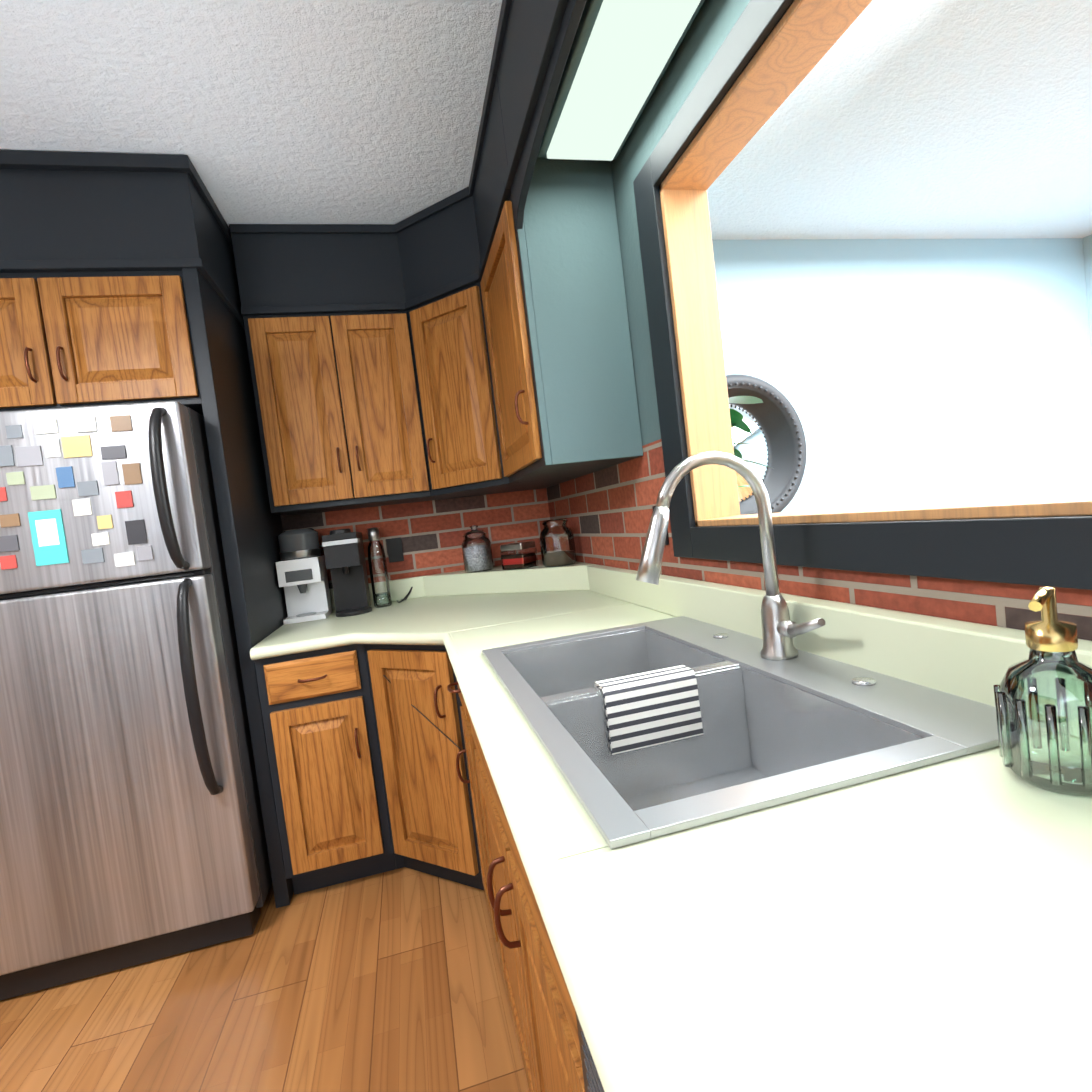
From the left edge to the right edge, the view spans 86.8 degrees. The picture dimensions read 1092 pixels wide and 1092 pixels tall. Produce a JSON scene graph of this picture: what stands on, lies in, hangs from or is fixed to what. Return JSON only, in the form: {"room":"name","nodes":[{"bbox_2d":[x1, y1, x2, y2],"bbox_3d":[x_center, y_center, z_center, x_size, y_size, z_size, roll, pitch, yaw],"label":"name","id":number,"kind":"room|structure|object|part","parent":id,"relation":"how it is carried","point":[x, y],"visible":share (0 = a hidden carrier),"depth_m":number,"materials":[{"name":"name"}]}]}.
{"room":"kitchen","nodes":[
{"label":"kitchen","id":0,"kind":"room"},
{"bbox_2d":[0,867,528,1091],"bbox_3d":[-0.723,1.389,-0.698,3.770,0.100,7.060,-8,3,-13],"label":"floor","id":1,"kind":"structure","parent":0,"point":[391,981],"depth_m":1.54,"materials":[{"name":"laminate"}]},
{"bbox_2d":[0,401,271,1000],"bbox_3d":[-1.462,0.443,2.051,0.765,1.690,0.934,-8,3,-13],"label":"fridge","id":2,"kind":"object","parent":1,"relation":"on","point":[132,831],"visible":0.88,"depth_m":1.70,"materials":[{"name":"grey metal"}]},
{"bbox_3d":[-1.073,0.175,1.708,0.041,1.185,0.092,-8,3,-13],"label":"handle","id":3,"kind":"part","parent":2,"relation":"part of","materials":[{"name":"black plastic"}]},
{"bbox_2d":[575,1010,604,1091],"bbox_3d":[0.447,0.719,0.223,0.635,0.850,0.680,-8,3,-13],"label":"dishwasher","id":4,"kind":"object","parent":1,"relation":"on","point":[592,1081],"visible":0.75,"depth_m":0.42,"materials":[{"name":"grey paint"}]},
{"bbox_2d":[250,451,1091,1091],"bbox_3d":[0.291,0.509,0.509,0.783,1.288,4.917,-8,3,-13],"label":"base cabinet","id":5,"kind":"object","parent":1,"relation":"on","point":[688,835],"visible":0.98,"depth_m":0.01,"materials":[{"name":"brown wood"}]},
{"bbox_2d":[275,528,331,624],"bbox_3d":[-1.049,0.120,2.493,0.167,0.387,0.220,-8,3,-13],"label":"coffee maker","id":6,"kind":"object","parent":5,"relation":"on","point":[302,573],"visible":1,"depth_m":2.43,"materials":[{"name":"white plastic"}]},
{"bbox_2d":[322,528,412,616],"bbox_3d":[-0.778,0.095,2.567,0.336,0.365,0.322,-8,3,-13],"label":"coffee maker","id":7,"kind":"object","parent":5,"relation":"on","point":[344,556],"visible":1,"depth_m":2.49,"materials":[{"name":"black plastic"}]},
{"bbox_2d":[367,528,391,607],"bbox_3d":[-0.755,0.095,2.595,0.078,0.357,0.078,-8,3,-13],"label":"water bottle","id":8,"kind":"object","parent":5,"relation":"on","point":[373,533],"visible":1,"depth_m":2.60,"materials":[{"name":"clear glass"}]},
{"bbox_2d":[462,525,493,572],"bbox_3d":[-0.323,0.009,2.693,0.136,0.215,0.136,-8,3,-13],"label":"glass jar","id":9,"kind":"object","parent":5,"relation":"on","point":[477,558],"visible":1,"depth_m":2.65,"materials":[{"name":"clear glass"}]},
{"bbox_2d":[500,541,537,569],"bbox_3d":[-0.120,0.042,2.579,0.120,0.112,0.120,-5,3,31],"label":"glass jar","id":10,"kind":"object","parent":5,"relation":"on","point":[511,559],"visible":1,"depth_m":2.54,"materials":[{"name":"brown"}]},
{"bbox_2d":[539,518,576,566],"bbox_3d":[0.048,-0.016,2.474,0.148,0.198,0.148,-8,3,-13],"label":"glass jar","id":11,"kind":"object","parent":5,"relation":"on","point":[558,558],"visible":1,"depth_m":2.45,"materials":[{"name":"brown"}]},
{"bbox_2d":[594,664,703,754],"bbox_3d":[0.179,0.284,1.019,0.170,0.112,0.064,-8,3,-13],"label":"dish towel","id":12,"kind":"object","parent":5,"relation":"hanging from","point":[643,712],"depth_m":0.99,"materials":[{"name":"white fabric"}]},
{"bbox_2d":[635,451,876,686],"bbox_3d":[0.292,0.025,1.016,0.292,0.381,0.432,-8,3,-13],"label":"faucet","id":13,"kind":"object","parent":5,"relation":"on","point":[775,658],"depth_m":1.01,"materials":[{"name":"silver metal"}]},
{"bbox_2d":[993,587,1091,796],"bbox_3d":[0.483,0.130,0.550,0.100,0.188,0.094,-8,3,-13],"label":"soap dispenser","id":14,"kind":"object","parent":5,"relation":"on","point":[1051,642],"visible":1,"depth_m":0.55,"materials":[{"name":"green glass"}]},
{"bbox_2d":[281,488,553,588],"bbox_3d":[-1.757,0.044,2.595,3.890,2.500,0.122,-8,3,-13],"label":"wall","id":15,"kind":"structure","parent":0,"point":[431,533],"depth_m":2.83,"materials":[{"name":"red brick"}]},
{"bbox_2d":[0,150,35,253],"bbox_3d":[-1.836,-1.005,2.093,0.331,0.346,0.774,-8,3,-13],"label":"upper cabinet","id":16,"kind":"object","parent":15,"relation":"attached to","point":[15,228],"depth_m":1.76,"materials":[{"name":"black paint"}]},
{"bbox_2d":[0,250,260,449],"bbox_3d":[-1.635,-0.650,2.148,0.815,0.459,0.777,-8,3,-13],"label":"upper cabinet","id":17,"kind":"object","parent":15,"relation":"attached to","point":[118,280],"depth_m":1.82,"materials":[{"name":"black paint"}]},
{"bbox_2d":[20,150,246,341],"bbox_3d":[-1.455,-1.055,2.185,0.459,0.346,0.774,-8,3,-13],"label":"soffit","id":18,"kind":"object","parent":15,"relation":"attached to","point":[79,202],"depth_m":1.83,"materials":[{"name":"black paint"}]},
{"bbox_2d":[241,308,448,515],"bbox_3d":[-0.853,-0.583,2.523,0.699,0.813,0.420,-8,3,-13],"label":"upper cabinet","id":19,"kind":"object","parent":15,"relation":"attached to","point":[328,401],"depth_m":2.36,"materials":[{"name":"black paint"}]},
{"bbox_2d":[386,537,403,562],"bbox_3d":[-0.726,0.019,2.778,0.070,0.115,0.009,-8,3,-13],"label":"electrical outlet","id":20,"kind":"object","parent":15,"relation":"attached to","point":[395,549],"visible":1,"depth_m":2.77,"materials":[{"name":"black plastic"}]},
{"bbox_2d":[0,0,1091,239],"bbox_3d":[-0.782,-1.254,-0.114,9.800,0.100,8.320,-8,3,-13],"label":"ceiling","id":21,"kind":"structure","parent":0,"point":[930,120],"depth_m":1.84,"materials":[{"name":"white paint"}]},
{"bbox_2d":[546,0,1091,640],"bbox_3d":[0.881,-0.132,-0.336,0.122,2.500,6.820,-8,3,-13],"label":"wall","id":22,"kind":"structure","parent":0,"point":[606,512],"depth_m":1.46,"materials":[{"name":"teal paint"}]},
{"bbox_2d":[229,52,611,311],"bbox_3d":[-0.564,-1.161,2.163,1.236,0.347,1.236,-8,3,-13],"label":"soffit","id":23,"kind":"object","parent":22,"relation":"attached to","point":[277,265],"depth_m":2.32,"materials":[{"name":"black paint"}]},
{"bbox_2d":[385,272,568,499],"bbox_3d":[-0.282,-0.651,2.513,0.660,0.813,0.709,-8,3,-13],"label":"upper cabinet","id":24,"kind":"object","parent":22,"relation":"attached to","point":[472,338],"depth_m":2.38,"materials":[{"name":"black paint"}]},
{"bbox_2d":[465,168,642,487],"bbox_3d":[-0.016,-0.659,2.006,0.380,0.813,0.665,-8,3,-13],"label":"upper cabinet","id":25,"kind":"object","parent":22,"relation":"attached to","point":[545,288],"depth_m":1.70,"materials":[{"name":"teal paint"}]},
{"bbox_2d":[501,0,610,163],"bbox_3d":[0.203,-1.239,0.981,0.287,0.262,1.420,-8,3,-13],"label":"soffit","id":26,"kind":"object","parent":22,"relation":"attached to","point":[537,39],"depth_m":1.32,"materials":[{"name":"black paint"}]},
{"bbox_2d":[538,0,704,160],"bbox_3d":[0.230,-1.079,1.011,0.230,0.062,1.220,-8,3,-13],"label":"light","id":27,"kind":"object","parent":26,"relation":"attached to","point":[621,55],"visible":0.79,"depth_m":1.28,"materials":[{"name":"glowing white light panel"},{"name":"black metal"}]},
{"bbox_2d":[652,506,668,544],"bbox_3d":[0.334,-0.060,1.684,0.009,0.115,0.070,-8,3,-13],"label":"electrical outlet","id":28,"kind":"object","parent":22,"relation":"attached to","point":[667,539],"visible":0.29,"depth_m":1.65,"materials":[{"name":"black plastic"}]},
{"bbox_2d":[633,0,1091,589],"bbox_3d":[0.505,-0.471,0.997,0.140,1.015,1.220,-8,3,-13],"label":"window","id":29,"kind":"structure","parent":22,"relation":"in","point":[1023,540],"depth_m":1.17,"materials":[{"name":"black paint"}]},
{"bbox_2d":[712,238,1091,512],"bbox_3d":[1.763,-0.409,3.210,3.300,2.500,0.100,-8,3,-13],"label":"wall","id":30,"kind":"structure","parent":0,"point":[895,372],"depth_m":3.23,"materials":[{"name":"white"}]},
{"bbox_2d":[726,374,806,514],"bbox_3d":[0.998,-0.486,2.943,0.780,0.780,0.042,-8,3,-13],"label":"round mirror","id":31,"kind":"object","parent":30,"relation":"attached to","point":[772,421],"visible":0.5,"depth_m":2.99,"materials":[{"name":"silver metal"}]},
{"bbox_2d":[1084,234,1091,321],"bbox_3d":[4.059,-0.581,1.038,0.100,2.500,5.400,-8,3,-13],"label":"wall","id":32,"kind":"structure","parent":0,"point":[1088,239],"depth_m":3.48,"materials":[{"name":"blue"}]}
]}

